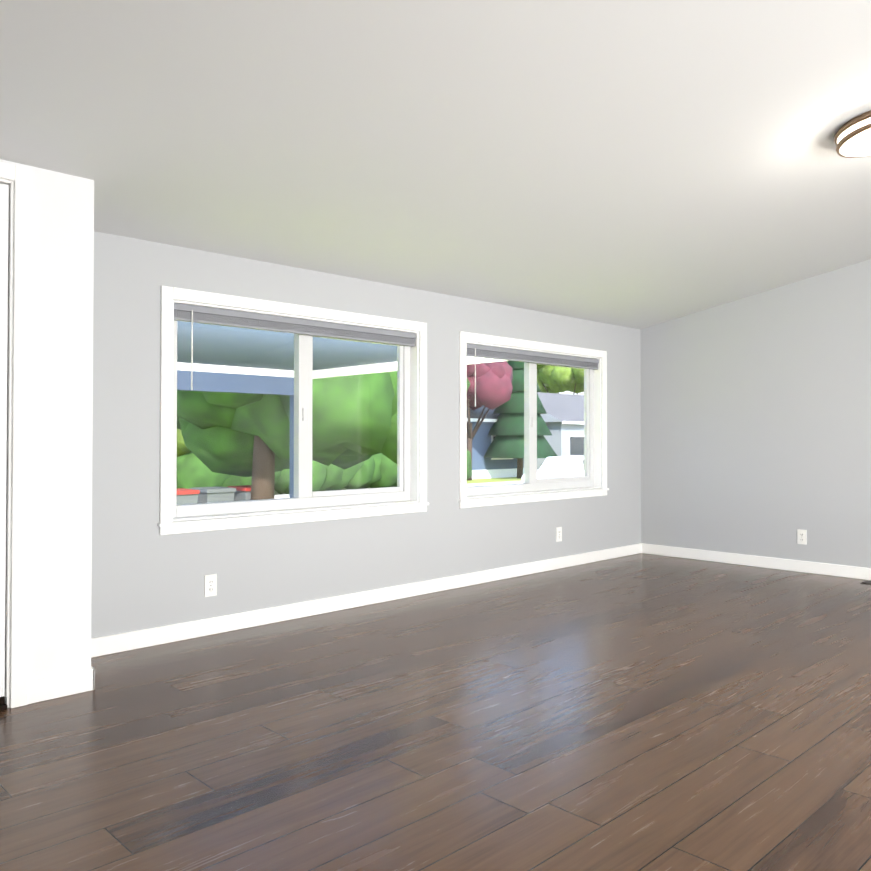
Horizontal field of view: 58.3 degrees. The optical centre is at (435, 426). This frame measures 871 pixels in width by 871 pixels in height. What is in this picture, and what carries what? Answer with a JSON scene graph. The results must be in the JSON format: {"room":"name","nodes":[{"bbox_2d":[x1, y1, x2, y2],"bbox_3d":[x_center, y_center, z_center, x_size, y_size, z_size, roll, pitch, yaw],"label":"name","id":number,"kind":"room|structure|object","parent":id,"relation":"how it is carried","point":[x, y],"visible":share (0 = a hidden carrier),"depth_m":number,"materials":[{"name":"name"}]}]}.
{"room":"empty living room","nodes":[
{"label":"empty living room","id":0,"kind":"room"},
{"bbox_2d":[0,159,93,680],"bbox_3d":[-2.791,-0.395,2.077,3.620,2.950,0.150,1,-1,-44],"label":"wall","id":1,"kind":"structure","parent":0,"point":[61,445],"depth_m":3.19,"materials":[{"name":"white paint"}]},
{"bbox_2d":[0,696,6,709],"bbox_3d":[-2.056,1.068,2.777,0.922,0.046,0.192,1,-1,-44],"label":"sill","id":2,"kind":"structure","parent":1,"relation":"attached to","point":[3,705],"depth_m":3.02,"materials":[{"name":"brown metal"}]},
{"bbox_2d":[0,183,8,696],"bbox_3d":[-1.998,0.059,2.732,0.914,2.027,0.124,1,-1,-44],"label":"door","id":3,"kind":"structure","parent":1,"relation":"in","point":[4,205],"depth_m":3.05,"materials":[{"name":"white wood"}]},
{"bbox_2d":[0,162,31,707],"bbox_3d":[-2.044,0.030,2.780,1.066,2.121,0.167,1,-1,-44],"label":"door frame","id":4,"kind":"structure","parent":1,"relation":"attached to","point":[17,179],"depth_m":3.06,"materials":[{"name":"white wood"}]},
{"bbox_2d":[56,655,94,692],"bbox_3d":[-1.590,1.056,3.427,0.013,0.090,0.483,1,-1,-44],"label":"baseboard","id":5,"kind":"structure","parent":1,"relation":"attached to","point":[83,680],"depth_m":3.22,"materials":[{"name":"white"}]},
{"bbox_2d":[91,231,640,637],"bbox_3d":[1.520,-0.321,6.934,9.630,2.950,0.150,1,-1,-44],"label":"wall","id":6,"kind":"structure","parent":0,"point":[145,575],"depth_m":4.58,"materials":[{"name":"grey paint"}]},
{"bbox_2d":[204,574,216,596],"bbox_3d":[-1.202,0.850,4.178,0.070,0.115,0.008,1,-1,-44],"label":"electrical outlet","id":7,"kind":"object","parent":6,"relation":"attached to","point":[210,585],"visible":1,"depth_m":4.17,"materials":[{"name":"white plastic"}]},
{"bbox_2d":[158,286,428,534],"bbox_3d":[-0.781,-0.072,4.688,1.885,1.275,0.179,1,-1,-44],"label":"window","id":8,"kind":"structure","parent":6,"relation":"in","point":[305,496],"depth_m":4.69,"materials":[{"name":"white plastic"}]},
{"bbox_2d":[174,303,415,389],"bbox_3d":[-0.758,-0.409,4.669,1.709,0.450,0.046,1,-1,-44],"label":"window blind","id":9,"kind":"object","parent":8,"relation":"attached to","point":[192,314],"visible":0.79,"depth_m":4.53,"materials":[{"name":"grey plastic"}]},
{"bbox_2d":[91,543,643,656],"bbox_3d":[0.055,1.086,5.385,5.100,0.090,0.013,1,-1,-44],"label":"baseboard","id":10,"kind":"structure","parent":6,"relation":"attached to","point":[105,645],"depth_m":4.69,"materials":[{"name":"white"}]},
{"bbox_2d":[458,331,608,507],"bbox_3d":[0.778,-0.037,6.193,1.840,1.250,0.179,1,-1,-44],"label":"window","id":11,"kind":"structure","parent":6,"relation":"in","point":[531,482],"depth_m":6.21,"materials":[{"name":"white plastic"}]},
{"bbox_2d":[467,343,598,405],"bbox_3d":[0.802,-0.361,6.174,1.664,0.450,0.046,1,-1,-44],"label":"window blind","id":12,"kind":"object","parent":11,"relation":"attached to","point":[489,352],"visible":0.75,"depth_m":6.08,"materials":[{"name":"grey plastic"}]},
{"bbox_2d":[556,527,561,541],"bbox_3d":[0.996,0.870,6.300,0.070,0.115,0.008,1,-1,-44],"label":"electrical outlet","id":13,"kind":"object","parent":6,"relation":"attached to","point":[558,534],"visible":1,"depth_m":6.29,"materials":[{"name":"white plastic"}]},
{"bbox_2d":[0,553,870,870],"bbox_3d":[2.939,1.154,2.943,13.100,0.120,7.830,1,-1,-44],"label":"floor","id":14,"kind":"structure","parent":0,"point":[642,711],"depth_m":2.73,"materials":[{"name":"brown wood"}]},
{"bbox_2d":[0,0,870,328],"bbox_3d":[2.939,-1.443,2.983,13.100,1.026,7.830,1,-1,-44],"label":"ceiling","id":15,"kind":"structure","parent":0,"point":[638,164],"depth_m":3.26,"materials":[{"name":"white paint"}]},
{"bbox_2d":[834,110,870,157],"bbox_3d":[2.033,-1.363,3.603,0.346,0.153,0.349,1,-1,-44],"label":"flush-mount light","id":16,"kind":"object","parent":15,"relation":"attached to","point":[852,138],"visible":1,"depth_m":3.57,"materials":[{"name":"white glass"}]},
{"bbox_2d":[640,259,870,567],"bbox_3d":[4.592,-0.358,4.458,0.110,2.950,7.680,1,-1,-44],"label":"wall","id":17,"kind":"structure","parent":0,"point":[755,424],"depth_m":6.35,"materials":[{"name":"grey paint"}]},
{"bbox_2d":[644,543,870,579],"bbox_3d":[2.919,1.096,6.081,0.013,0.090,2.931,1,-1,-44],"label":"baseboard","id":18,"kind":"structure","parent":17,"relation":"attached to","point":[864,573],"depth_m":6.34,"materials":[{"name":"white"}]},
{"bbox_2d":[797,529,806,544],"bbox_3d":[2.875,0.867,6.132,0.008,0.115,0.070,1,-1,-44],"label":"electrical outlet","id":19,"kind":"object","parent":17,"relation":"attached to","point":[801,536],"visible":1,"depth_m":6.13,"materials":[{"name":"white plastic"}]},
{"label":"outside","id":20,"kind":"structure","parent":0,"visible":0},
{"bbox_2d":[274,477,520,494],"bbox_3d":[-24.881,3.076,69.021,180.000,0.850,125.920,1,-1,-44],"label":"ground","id":21,"kind":"structure","parent":20,"point":[487,480],"depth_m":37.99,"materials":[{"name":"green plant"}]},
{"bbox_2d":[177,428,190,456],"bbox_3d":[-8.784,-0.672,28.496,7.078,6.421,7.478,1,-1,-44],"label":"tree","id":22,"kind":"object","parent":21,"relation":"on","point":[180,450],"depth_m":25.51,"materials":[{"name":"green plant"}]},
{"bbox_2d":[176,488,200,504],"bbox_3d":[-4.944,1.715,14.844,0.640,1.020,0.734,1,-1,-44],"label":"bin","id":23,"kind":"object","parent":21,"relation":"on","point":[192,492],"depth_m":14.69,"materials":[{"name":"grey plastic"}]},
{"bbox_2d":[191,486,236,502],"bbox_3d":[-4.403,1.724,15.435,0.640,1.020,0.734,1,-1,-44],"label":"bin","id":24,"kind":"object","parent":21,"relation":"on","point":[220,498],"depth_m":15.20,"materials":[{"name":"grey plastic"}]},
{"bbox_2d":[228,485,250,500],"bbox_3d":[-3.793,1.732,15.955,0.640,1.020,0.734,1,-1,-44],"label":"bin","id":25,"kind":"object","parent":21,"relation":"on","point":[247,489],"depth_m":15.60,"materials":[{"name":"grey plastic"}]},
{"bbox_2d":[177,371,470,499],"bbox_3d":[-2.839,-0.605,16.293,6.748,5.860,7.111,1,-1,-44],"label":"tree","id":26,"kind":"object","parent":21,"relation":"on","point":[279,463],"depth_m":14.54,"materials":[{"name":"green plant"}]},
{"bbox_2d":[177,321,507,497],"bbox_3d":[-3.240,0.412,5.684,9.200,2.752,5.660,1,-1,-44],"label":"porch roof","id":27,"kind":"object","parent":21,"relation":"on","point":[287,377],"depth_m":9.13,"materials":[{"name":"blue"}]},
{"bbox_2d":[177,450,542,494],"bbox_3d":[4.382,1.474,31.076,26.958,2.466,15.057,1,-1,-44],"label":"hedge","id":28,"kind":"object","parent":21,"relation":"on","point":[344,476],"depth_m":28.56,"materials":[{"name":"green plant"}]},
{"bbox_2d":[467,361,512,480],"bbox_3d":[1.541,-0.639,37.990,4.914,6.644,4.945,1,-1,-44],"label":"tree","id":29,"kind":"object","parent":21,"relation":"on","point":[492,367],"depth_m":36.57,"materials":[{"name":"pink plant"}]},
{"bbox_2d":[467,405,523,478],"bbox_3d":[-3.074,0.259,39.998,14.700,4.800,8.730,1,-1,-44],"label":"house","id":30,"kind":"structure","parent":21,"relation":"on","point":[482,437],"depth_m":39.93,"materials":[{"name":"blue"}]},
{"bbox_2d":[484,361,556,477],"bbox_3d":[4.345,-1.038,40.252,3.900,7.500,4.000,1,-1,-44],"label":"tree","id":31,"kind":"object","parent":21,"relation":"on","point":[519,429],"depth_m":39.22,"materials":[{"name":"green plant"}]},
{"bbox_2d":[537,392,583,469],"bbox_3d":[9.887,0.360,53.208,15.700,5.000,8.730,1,-1,-44],"label":"house","id":32,"kind":"structure","parent":21,"relation":"on","point":[557,436],"depth_m":46.09,"materials":[{"name":"grey"}]},
{"bbox_2d":[537,364,583,394],"bbox_3d":[10.395,-2.409,61.453,7.698,10.895,8.408,1,-1,-44],"label":"tree","id":33,"kind":"object","parent":21,"relation":"on","point":[544,369],"depth_m":59.85,"materials":[{"name":"green plant"}]},
{"bbox_2d":[274,481,520,498],"bbox_3d":[7.342,2.548,35.653,180.000,0.090,12.700,1,-1,-44],"label":"street","id":34,"kind":"structure","parent":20,"point":[468,485],"depth_m":33.85,"materials":[{"name":"asphalt"}]},
{"bbox_2d":[521,455,583,482],"bbox_3d":[5.207,1.760,28.251,4.530,1.400,1.740,1,-1,-44],"label":"car","id":35,"kind":"object","parent":34,"relation":"on","point":[553,468],"depth_m":27.26,"materials":[{"name":"white metal"}]}
]}

